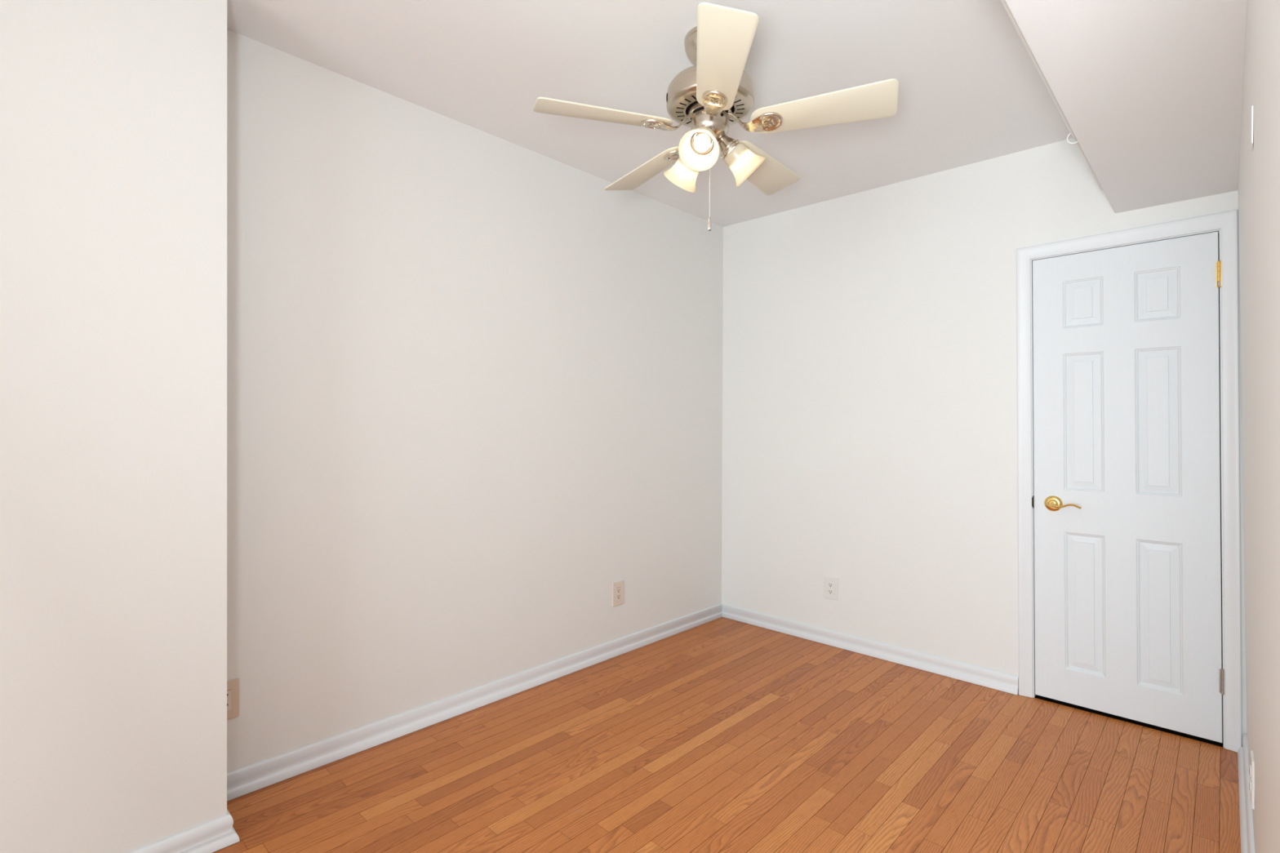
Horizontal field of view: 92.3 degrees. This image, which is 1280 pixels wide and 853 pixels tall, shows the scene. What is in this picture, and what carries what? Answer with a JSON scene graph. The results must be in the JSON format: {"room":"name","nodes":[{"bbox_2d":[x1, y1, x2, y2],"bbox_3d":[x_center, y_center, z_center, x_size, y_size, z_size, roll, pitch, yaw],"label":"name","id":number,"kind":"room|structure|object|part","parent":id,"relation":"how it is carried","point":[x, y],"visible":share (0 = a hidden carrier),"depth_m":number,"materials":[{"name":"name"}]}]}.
{"room":"empty bedroom","nodes":[
{"label":"empty bedroom","id":0,"kind":"room"},
{"bbox_2d":[0,0,226,852],"bbox_3d":[-2.843,-0.070,0.464,0.399,2.672,4.227,0,0,44],"label":"wall","id":1,"kind":"structure","parent":0,"point":[113,113],"depth_m":1.66,"materials":[{"name":"white paint"}]},
{"bbox_2d":[226,29,723,773],"bbox_3d":[-0.448,-0.061,3.164,0.140,2.678,3.027,0,0,44],"label":"wall","id":2,"kind":"structure","parent":0,"point":[474,382],"depth_m":2.61,"materials":[{"name":"white paint"}]},
{"bbox_2d":[226,677,239,719],"bbox_3d":[-1.395,0.923,2.067,0.008,0.130,0.085,0,0,44],"label":"wall outlet","id":3,"kind":"object","parent":2,"relation":"attached to","point":[233,685],"visible":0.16,"depth_m":2.08,"materials":[{"name":"beige plastic"}]},
{"bbox_2d":[226,689,231,711],"bbox_3d":[-1.393,0.923,2.065,0.002,0.069,0.035,0,0,44],"label":"receptacle","id":4,"kind":"object","parent":3,"relation":"attached to","point":[228,691],"depth_m":2.07,"materials":[{"name":"beige plastic"}]},
{"bbox_2d":[128,603,722,852],"bbox_3d":[-1.751,1.209,1.494,0.285,0.082,6.952,0,0,44],"label":"baseboard","id":5,"kind":"structure","parent":2,"relation":"attached to","point":[258,775],"depth_m":2.46,"materials":[{"name":"white paint"}]},
{"bbox_2d":[612,580,623,606],"bbox_3d":[-0.120,0.924,3.404,0.008,0.131,0.086,0,0,44],"label":"wall outlet","id":6,"kind":"object","parent":2,"relation":"attached to","point":[617,587],"visible":1,"depth_m":3.40,"materials":[{"name":"beige plastic"}]},
{"bbox_2d":[616,586,621,599],"bbox_3d":[-0.118,0.925,3.402,0.002,0.069,0.035,0,0,44],"label":"receptacle","id":7,"kind":"object","parent":6,"relation":"attached to","point":[618,588],"depth_m":3.40,"materials":[{"name":"beige plastic"}]},
{"bbox_2d":[226,0,1072,226],"bbox_3d":[-0.418,-1.357,0.235,4.218,0.168,7.234,0,0,44],"label":"ceiling","id":8,"kind":"structure","parent":0,"point":[971,91],"depth_m":2.28,"materials":[{"name":"paint"}]},
{"bbox_2d":[533,2,898,230],"bbox_3d":[0.246,-0.992,2.118,1.151,0.649,1.130,0,0,44],"label":"ceiling fan","id":9,"kind":"object","parent":8,"relation":"hanging from","point":[714,94],"visible":1,"depth_m":1.98,"materials":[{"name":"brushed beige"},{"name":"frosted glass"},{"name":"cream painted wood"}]},
{"bbox_3d":[-0.113,-1.009,1.990,0.450,0.037,0.152,0,0,-16],"label":"blade","id":10,"kind":"part","parent":9,"relation":"part of","materials":[{"name":"beige wood"}]},
{"bbox_3d":[0.033,-0.996,2.393,0.152,0.044,0.450,0,0,-34],"label":"blade","id":11,"kind":"part","parent":9,"relation":"part of","materials":[{"name":"beige wood"}]},
{"bbox_3d":[0.160,-0.899,2.187,0.141,0.141,0.132,0,0,44],"label":"lamp shade","id":12,"kind":"part","parent":9,"relation":"part of","materials":[{"name":"white glass"}]},
{"bbox_3d":[0.200,-0.899,1.967,0.128,0.141,0.141,0,0,44],"label":"lamp shade","id":13,"kind":"part","parent":9,"relation":"part of","materials":[{"name":"white glass"}]},
{"bbox_3d":[0.206,-0.926,1.997,0.053,0.072,0.070,0,0,44],"label":"bulb","id":14,"kind":"part","parent":9,"relation":"part of","materials":[{"name":"white glass"}]},
{"bbox_3d":[0.237,-0.836,2.091,0.003,0.252,0.003,0,0,44],"label":"pull chain","id":15,"kind":"part","parent":9,"relation":"part of","materials":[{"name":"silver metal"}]},
{"bbox_3d":[0.236,-0.689,2.091,0.014,0.042,0.015,0,0,44],"label":"chain pull","id":16,"kind":"part","parent":9,"relation":"part of","materials":[{"name":"silver metal"}]},
{"bbox_3d":[0.225,-1.018,1.726,0.152,0.045,0.450,0,0,2],"label":"blade","id":17,"kind":"part","parent":9,"relation":"part of","materials":[{"name":"beige wood"}]},
{"bbox_3d":[0.366,-0.899,2.110,0.135,0.141,0.140,0,0,44],"label":"lamp shade","id":18,"kind":"part","parent":9,"relation":"part of","materials":[{"name":"white glass"}]},
{"bbox_3d":[0.462,-0.996,2.378,0.152,0.046,0.450,0,0,38],"label":"blade","id":19,"kind":"part","parent":9,"relation":"part of","materials":[{"name":"beige wood"}]},
{"bbox_3d":[0.581,-1.012,1.966,0.450,0.044,0.152,0,0,20],"label":"blade","id":20,"kind":"part","parent":9,"relation":"part of","materials":[{"name":"beige wood"}]},
{"bbox_2d":[212,617,1240,852],"bbox_3d":[-0.278,1.317,0.297,4.112,0.120,7.454,0,0,44],"label":"floor","id":21,"kind":"structure","parent":0,"point":[722,735],"depth_m":2.23,"materials":[{"name":"brown wood"}]},
{"bbox_2d":[721,137,1246,737],"bbox_3d":[1.532,-0.053,3.257,2.878,2.678,0.120,0,0,44],"label":"wall","id":22,"kind":"structure","parent":0,"point":[869,365],"depth_m":3.31,"materials":[{"name":"white paint"}]},
{"bbox_2d":[823,575,838,599],"bbox_3d":[1.107,0.936,3.568,0.085,0.129,0.009,0,0,44],"label":"wall outlet","id":23,"kind":"object","parent":22,"relation":"attached to","point":[830,584],"visible":1,"depth_m":3.56,"materials":[{"name":"white plastic"}]},
{"bbox_2d":[827,588,833,594],"bbox_3d":[1.105,0.956,3.566,0.034,0.028,0.003,0,0,44],"label":"receptacle","id":24,"kind":"object","parent":23,"relation":"attached to","point":[830,591],"depth_m":3.56,"materials":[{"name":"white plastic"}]},
{"bbox_2d":[827,582,833,586],"bbox_3d":[1.105,0.917,3.566,0.034,0.028,0.003,0,0,44],"label":"receptacle","id":25,"kind":"object","parent":23,"relation":"attached to","point":[829,584],"depth_m":3.56,"materials":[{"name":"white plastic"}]},
{"bbox_2d":[721,603,1018,694],"bbox_3d":[1.161,1.222,3.503,1.728,0.082,0.026,0,0,44],"label":"baseboard","id":26,"kind":"structure","parent":22,"relation":"attached to","point":[993,679],"depth_m":3.35,"materials":[{"name":"white paint"}]},
{"bbox_2d":[1031,229,1225,747],"bbox_3d":[2.092,0.235,2.679,0.694,2.065,0.177,0,0,44],"label":"door","id":27,"kind":"structure","parent":22,"relation":"in","point":[1126,357],"depth_m":2.63,"materials":[{"name":"white wood"}]},
{"bbox_3d":[1.843,0.353,2.884,0.005,0.058,0.028,0,0,44],"label":"strike plate","id":28,"kind":"part","parent":27,"relation":"part of","materials":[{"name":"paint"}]},
{"bbox_3d":[1.891,0.353,2.816,0.071,0.071,0.020,0,0,44],"label":"handle","id":29,"kind":"part","parent":27,"relation":"part of","materials":[{"name":"gold metal"}]},
{"bbox_3d":[1.904,0.356,2.757,0.037,0.026,0.125,0,0,-36],"label":"lever","id":30,"kind":"part","parent":27,"relation":"part of","materials":[{"name":"gold metal"}]},
{"bbox_2d":[1016,209,1242,752],"bbox_3d":[2.062,0.209,2.654,0.773,2.115,0.018,0,0,44],"label":"trim","id":31,"kind":"structure","parent":22,"relation":"attached to","point":[1225,221],"depth_m":2.43,"materials":[{"name":"white paint"}]},
{"bbox_2d":[1004,0,1247,213],"bbox_3d":[1.219,-1.117,1.506,0.388,0.375,2.852,0,0,44],"label":"ceiling","id":32,"kind":"structure","parent":0,"point":[1149,91],"depth_m":1.67,"materials":[{"name":"paint"}]},
{"bbox_2d":[1000,0,1102,191],"bbox_3d":[1.250,-0.986,1.849,0.043,0.056,1.895,0,0,44],"label":"rod","id":33,"kind":"object","parent":32,"relation":"attached to","point":[1003,2],"visible":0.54,"depth_m":1.77,"materials":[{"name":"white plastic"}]},
{"bbox_2d":[1238,0,1279,852],"bbox_3d":[1.411,-0.045,1.317,0.176,2.660,2.854,0,0,44],"label":"wall","id":34,"kind":"structure","parent":0,"point":[1259,175],"depth_m":1.05,"materials":[{"name":"white paint"}]},
{"bbox_2d":[1237,733,1254,852],"bbox_3d":[1.352,1.222,1.354,0.026,0.082,2.833,0,0,44],"label":"baseboard","id":35,"kind":"structure","parent":34,"relation":"attached to","point":[1246,832],"depth_m":2.00,"materials":[{"name":"white paint"}]},
{"bbox_2d":[1250,105,1253,151],"bbox_3d":[1.173,-0.571,1.178,0.002,0.072,0.045,0,0,44],"label":"wall plate","id":36,"kind":"object","parent":34,"relation":"attached to","point":[1251,113],"visible":1,"depth_m":1.16,"materials":[{"name":"white paint"}]},
{"bbox_2d":[1249,750,1254,809],"bbox_3d":[1.677,0.966,1.685,0.009,0.129,0.085,0,0,44],"label":"wall outlet","id":37,"kind":"object","parent":34,"relation":"attached to","point":[1251,766],"visible":0.99,"depth_m":1.66,"materials":[{"name":"white plastic"}]}
]}

